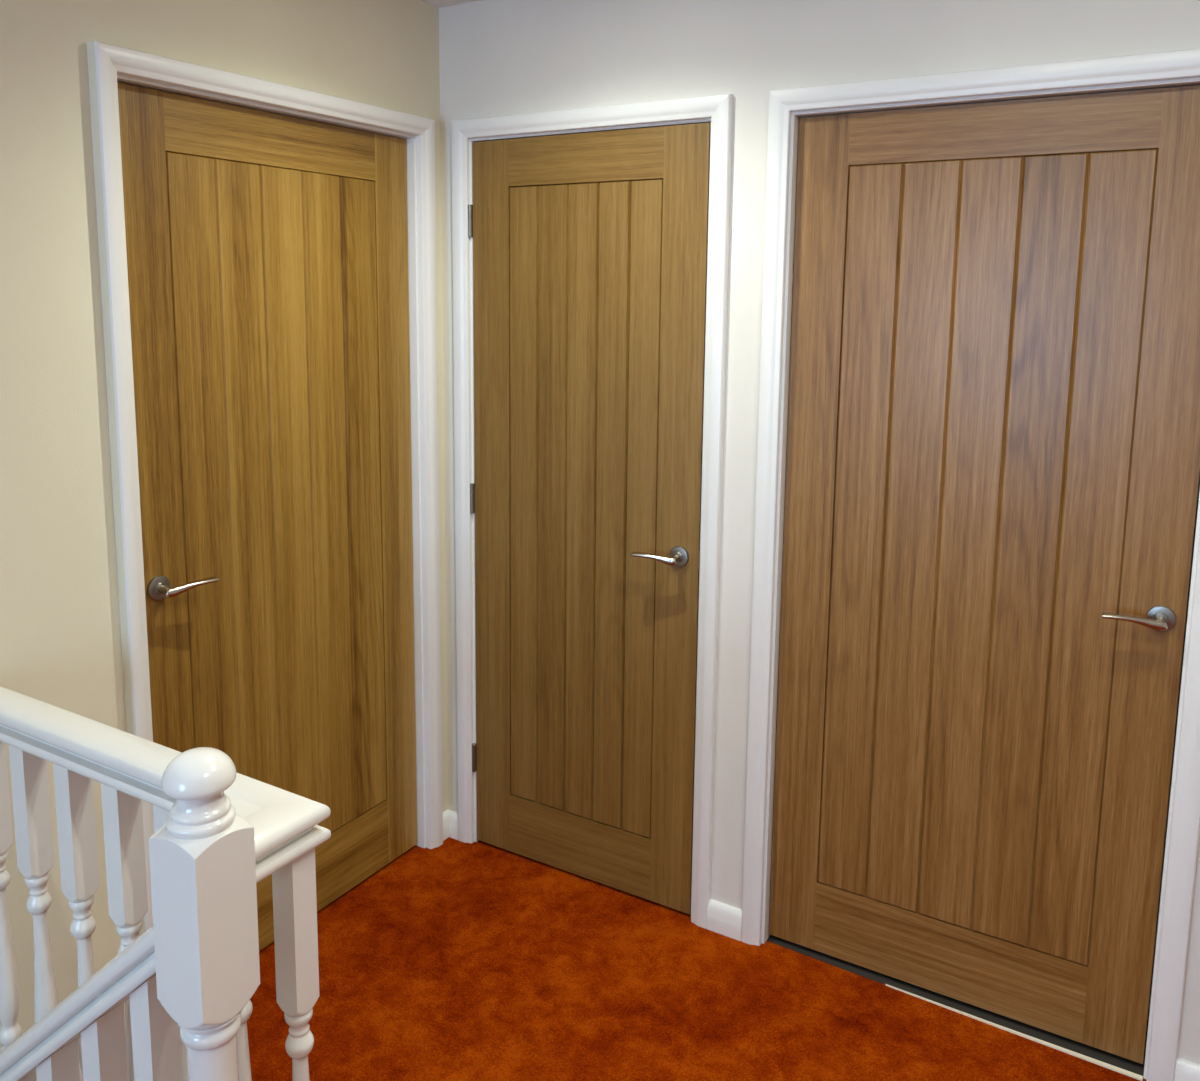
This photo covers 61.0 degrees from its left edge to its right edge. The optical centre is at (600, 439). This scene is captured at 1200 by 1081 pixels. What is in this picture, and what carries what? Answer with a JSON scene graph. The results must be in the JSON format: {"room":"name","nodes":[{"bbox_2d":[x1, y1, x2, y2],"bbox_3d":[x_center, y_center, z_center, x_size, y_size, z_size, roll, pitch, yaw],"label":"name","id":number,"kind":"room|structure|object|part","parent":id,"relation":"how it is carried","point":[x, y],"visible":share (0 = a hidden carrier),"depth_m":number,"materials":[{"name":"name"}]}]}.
{"room":"stair landing","nodes":[
{"label":"stair landing","id":0,"kind":"room"},
{"bbox_2d":[0,0,447,1080],"bbox_3d":[-1.847,1.578,0.990,0.250,4.940,5.000,5,9,30],"label":"wall","id":1,"kind":"structure","parent":0,"point":[61,647],"depth_m":1.93,"materials":[{"name":"beige paint"}]},
{"bbox_2d":[79,1066,83,1080],"bbox_3d":[-1.037,1.268,2.045,0.020,0.072,0.279,5,9,30],"label":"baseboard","id":2,"kind":"structure","parent":1,"relation":"attached to","point":[81,1075],"depth_m":2.03,"materials":[{"name":"white wood"}]},
{"bbox_2d":[86,41,442,935],"bbox_3d":[-0.773,0.214,2.469,0.190,2.044,0.957,5,9,30],"label":"door frame","id":3,"kind":"structure","parent":1,"relation":"attached to","point":[108,64],"depth_m":2.19,"materials":[{"name":"white wood"}]},
{"bbox_3d":[-0.939,0.274,2.041,0.030,2.044,0.046,5,9,30],"label":"jamb architrave","id":4,"kind":"part","parent":3,"relation":"part of","materials":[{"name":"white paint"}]},
{"bbox_3d":[-0.694,-0.768,2.287,0.030,0.046,0.957,5,9,30],"label":"head architrave","id":5,"kind":"part","parent":3,"relation":"part of","materials":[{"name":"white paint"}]},
{"bbox_3d":[-0.471,0.168,2.816,0.030,2.044,0.046,5,9,30],"label":"jamb architrave","id":6,"kind":"part","parent":3,"relation":"part of","materials":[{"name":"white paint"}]},
{"bbox_2d":[117,82,416,950],"bbox_3d":[-0.725,0.242,2.443,0.112,1.979,0.846,5,9,30],"label":"door","id":7,"kind":"structure","parent":1,"relation":"in","point":[267,252],"depth_m":2.39,"materials":[{"name":"brown wood"}]},
{"bbox_3d":[-0.875,0.310,2.157,0.049,0.023,0.122,8,11,43],"label":"handle","id":8,"kind":"part","parent":7,"relation":"part of","materials":[{"name":"silver metal"}]},
{"bbox_3d":[-0.745,-0.683,2.329,0.040,0.116,0.609,5,9,30],"label":"rail","id":9,"kind":"part","parent":7,"relation":"part of","materials":[{"name":"brown wood"}]},
{"bbox_3d":[-0.755,0.203,2.457,0.040,1.675,0.609,5,9,30],"label":"panel","id":10,"kind":"part","parent":7,"relation":"part of","materials":[{"name":"brown wood"}]},
{"bbox_3d":[-0.765,1.126,2.588,0.040,0.188,0.609,5,9,30],"label":"rail","id":11,"kind":"part","parent":7,"relation":"part of","materials":[{"name":"brown wood"}]},
{"bbox_2d":[419,0,481,7],"bbox_3d":[0.091,-0.783,-0.502,4.700,0.200,5.500,5,9,30],"label":"ceiling","id":12,"kind":"structure","parent":0,"point":[437,3],"depth_m":2.65,"materials":[{"name":"white paint"}]},
{"bbox_2d":[247,837,1148,1080],"bbox_3d":[0.029,1.721,-0.004,4.400,0.220,5.200,5,9,30],"label":"floor","id":13,"kind":"structure","parent":0,"point":[455,960],"depth_m":2.31,"materials":[{"name":"orange carpet"}]},
{"bbox_2d":[148,747,259,1080],"bbox_3d":[-0.495,0.990,1.321,0.086,1.238,0.086,5,9,30],"label":"newel post","id":14,"kind":"object","parent":13,"relation":"on","point":[203,866],"visible":1,"depth_m":1.23,"materials":[{"name":"white paint"}]},
{"bbox_2d":[0,926,155,1080],"bbox_3d":[-0.865,0.925,1.536,0.776,0.755,0.071,5,9,30],"label":"stair handrail","id":15,"kind":"object","parent":14,"relation":"attached to","point":[110,987],"visible":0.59,"depth_m":1.38,"materials":[{"name":"white paint"}]},
{"bbox_2d":[0,686,330,882],"bbox_3d":[-0.770,0.491,1.548,0.855,0.058,0.134,5,9,30],"label":"handrail","id":16,"kind":"object","parent":14,"relation":"attached to","point":[284,822],"visible":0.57,"depth_m":1.51,"materials":[{"name":"white paint"}]},
{"bbox_2d":[885,984,1142,1080],"bbox_3d":[0.893,1.296,2.241,0.534,0.004,0.012,6,10,32],"label":"threshold strip","id":17,"kind":"object","parent":13,"relation":"on","point":[1103,1064],"visible":1,"depth_m":2.19,"materials":[{"name":"silver metal"}]},
{"bbox_3d":[-0.771,1.349,1.666,0.832,0.026,0.133,5,9,30],"label":"base rail","id":18,"kind":"object","parent":13,"relation":"on","visible":0},
{"bbox_2d":[0,741,21,1051],"bbox_3d":[-1.071,0.893,1.822,0.040,0.825,0.040,5,9,30],"label":"spindle","id":19,"kind":"object","parent":18,"relation":"on","point":[10,1030],"visible":0.7,"depth_m":1.81,"materials":[{"name":"white paint"}]},
{"bbox_2d":[8,745,58,1023],"bbox_3d":[-0.963,0.904,1.758,0.040,0.825,0.040,5,9,30],"label":"spindle","id":20,"kind":"object","parent":18,"relation":"on","point":[29,772],"visible":0.68,"depth_m":1.72,"materials":[{"name":"white paint"}]},
{"bbox_2d":[53,763,99,1074],"bbox_3d":[-0.855,0.914,1.695,0.040,0.825,0.040,5,9,30],"label":"spindle","id":21,"kind":"object","parent":18,"relation":"on","point":[74,792],"visible":0.77,"depth_m":1.65,"materials":[{"name":"white paint"}]},
{"bbox_2d":[101,783,147,1080],"bbox_3d":[-0.747,0.924,1.631,0.040,0.825,0.040,5,9,30],"label":"spindle","id":22,"kind":"object","parent":18,"relation":"on","point":[122,812],"visible":0.62,"depth_m":1.58,"materials":[{"name":"white paint"}]},
{"bbox_2d":[153,805,187,1080],"bbox_3d":[-0.638,0.935,1.567,0.040,0.825,0.040,5,9,30],"label":"spindle","id":23,"kind":"object","parent":18,"relation":"on","point":[160,815],"visible":0.02,"depth_m":1.55,"materials":[{"name":"white paint"}]},
{"bbox_2d":[237,1000,252,1080],"bbox_3d":[-0.530,0.945,1.503,0.040,0.825,0.040,5,9,30],"label":"spindle","id":24,"kind":"object","parent":18,"relation":"on","point":[244,1066],"visible":0.11,"depth_m":1.49,"materials":[{"name":"white paint"}]},
{"bbox_2d":[272,848,318,1080],"bbox_3d":[-0.422,0.956,1.439,0.040,0.825,0.040,5,9,30],"label":"spindle","id":25,"kind":"object","parent":18,"relation":"on","point":[294,884],"visible":0.99,"depth_m":1.39,"materials":[{"name":"white paint"}]},
{"bbox_3d":[-1.106,1.937,1.266,0.797,1.007,0.983,5,9,30],"label":"staircase","id":26,"kind":"structure","parent":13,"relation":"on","visible":0},
{"bbox_2d":[21,1071,35,1080],"bbox_3d":[-0.904,1.372,1.620,0.040,0.804,0.040,5,9,30],"label":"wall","id":27,"kind":"structure","parent":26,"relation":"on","point":[32,1077],"depth_m":1.56,"materials":[{"name":"white paint"}]},
{"bbox_2d":[36,1039,79,1080],"bbox_3d":[-0.801,1.279,1.546,0.040,0.804,0.040,5,9,30],"label":"baluster","id":28,"kind":"object","parent":26,"relation":"on","point":[63,1065],"visible":1,"depth_m":1.48,"materials":[{"name":"white paint"}]},
{"bbox_2d":[80,1003,127,1080],"bbox_3d":[-0.698,1.184,1.471,0.040,0.804,0.040,5,9,30],"label":"spindle","id":29,"kind":"object","parent":26,"relation":"on","point":[103,1042],"visible":1,"depth_m":1.41,"materials":[{"name":"white paint"}]},
{"bbox_2d":[129,975,180,1080],"bbox_3d":[-0.596,1.091,1.396,0.040,0.804,0.040,5,9,30],"label":"spindle","id":30,"kind":"object","parent":26,"relation":"on","point":[155,1041],"visible":0.77,"depth_m":1.34,"materials":[{"name":"white paint"}]},
{"bbox_2d":[439,0,1199,1064],"bbox_3d":[1.424,0.169,1.911,4.700,2.340,0.250,5,9,30],"label":"wall","id":31,"kind":"structure","parent":0,"point":[497,57],"depth_m":2.37,"materials":[{"name":"white paint"}]},
{"bbox_2d":[443,809,457,840],"bbox_3d":[-0.447,1.139,2.993,0.052,0.072,0.054,5,9,30],"label":"baseboard","id":32,"kind":"structure","parent":31,"relation":"attached to","point":[452,816],"depth_m":3.00,"materials":[{"name":"white wood"}]},
{"bbox_2d":[468,123,710,913],"bbox_3d":[-0.064,0.220,2.650,0.708,1.978,0.112,5,9,30],"label":"door","id":33,"kind":"structure","parent":31,"relation":"in","point":[590,250],"depth_m":2.64,"materials":[{"name":"brown wood"}]},
{"bbox_3d":[-0.054,1.111,2.808,0.454,0.171,0.040,5,9,30],"label":"rail","id":34,"kind":"part","parent":33,"relation":"part of","materials":[{"name":"brown wood"}]},
{"bbox_3d":[-0.035,-0.704,2.548,0.454,0.119,0.040,5,9,30],"label":"rail","id":35,"kind":"part","parent":33,"relation":"part of","materials":[{"name":"brown wood"}]},
{"bbox_3d":[-0.044,0.191,2.676,0.454,1.688,0.040,5,9,30],"label":"panel","id":36,"kind":"part","parent":33,"relation":"part of","materials":[{"name":"brown wood"}]},
{"bbox_3d":[0.138,0.290,2.513,0.122,0.023,0.049,3,9,18],"label":"handle","id":37,"kind":"part","parent":33,"relation":"part of","materials":[{"name":"silver metal"}]},
{"bbox_2d":[451,93,732,928],"bbox_3d":[-0.019,0.187,2.719,0.803,2.044,0.181,5,9,30],"label":"door frame","id":38,"kind":"structure","parent":31,"relation":"attached to","point":[717,110],"depth_m":2.55,"materials":[{"name":"white wood"}]},
{"bbox_3d":[-0.384,0.165,2.842,0.048,2.044,0.021,5,9,30],"label":"jamb architrave","id":39,"kind":"part","parent":38,"relation":"part of","materials":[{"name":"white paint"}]},
{"bbox_3d":[-0.049,-0.792,2.509,0.803,0.048,0.021,5,9,30],"label":"head architrave","id":40,"kind":"part","parent":38,"relation":"part of","materials":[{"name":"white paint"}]},
{"bbox_3d":[0.264,0.227,2.459,0.048,2.044,0.021,5,9,30],"label":"jamb architrave","id":41,"kind":"part","parent":38,"relation":"part of","materials":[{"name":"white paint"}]},
{"bbox_2d":[706,899,741,940],"bbox_3d":[0.314,1.209,2.563,0.093,0.072,0.020,5,9,30],"label":"baseboard","id":42,"kind":"structure","parent":31,"relation":"attached to","point":[724,919],"depth_m":2.56,"materials":[{"name":"white wood"}]},
{"bbox_2d":[741,48,1199,1080],"bbox_3d":[0.818,0.265,2.242,0.942,2.043,0.211,5,9,30],"label":"door frame","id":43,"kind":"structure","parent":31,"relation":"attached to","point":[1178,68],"depth_m":2.22,"materials":[{"name":"white wood"}]},
{"bbox_3d":[0.385,0.239,2.388,0.048,2.043,0.021,5,9,30],"label":"jamb architrave","id":44,"kind":"part","parent":43,"relation":"part of","materials":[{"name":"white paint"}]},
{"bbox_3d":[0.780,-0.711,2.020,0.942,0.048,0.021,5,9,30],"label":"head architrave","id":45,"kind":"part","parent":43,"relation":"part of","materials":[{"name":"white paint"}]},
{"bbox_3d":[1.153,0.313,1.935,0.048,2.043,0.021,5,9,30],"label":"jamb architrave","id":46,"kind":"part","parent":43,"relation":"part of","materials":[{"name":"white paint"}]},
{"bbox_2d":[769,85,1199,1063],"bbox_3d":[0.778,0.295,2.180,0.828,1.972,0.112,5,9,30],"label":"door","id":47,"kind":"structure","parent":31,"relation":"in","point":[993,462],"depth_m":2.16,"materials":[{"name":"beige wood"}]},
{"bbox_3d":[0.787,1.180,2.338,0.596,0.176,0.040,5,9,30],"label":"rail","id":48,"kind":"part","parent":47,"relation":"part of","materials":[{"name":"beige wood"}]},
{"bbox_3d":[0.797,0.258,2.206,0.596,1.687,0.040,5,9,30],"label":"panel","id":49,"kind":"part","parent":47,"relation":"part of","materials":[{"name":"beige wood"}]},
{"bbox_3d":[0.807,-0.631,2.078,0.596,0.108,0.040,5,9,30],"label":"rail","id":50,"kind":"part","parent":47,"relation":"part of","materials":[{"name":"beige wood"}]},
{"bbox_3d":[1.048,0.353,2.000,0.122,0.023,0.049,3,9,18],"label":"handle","id":51,"kind":"part","parent":47,"relation":"part of","materials":[{"name":"silver metal"}]},
{"bbox_2d":[1174,1058,1199,1080],"bbox_3d":[2.154,1.384,1.478,2.309,0.072,0.020,5,9,30],"label":"baseboard","id":52,"kind":"structure","parent":31,"relation":"attached to","point":[1185,1070],"depth_m":2.05,"materials":[{"name":"white wood"}]}
]}

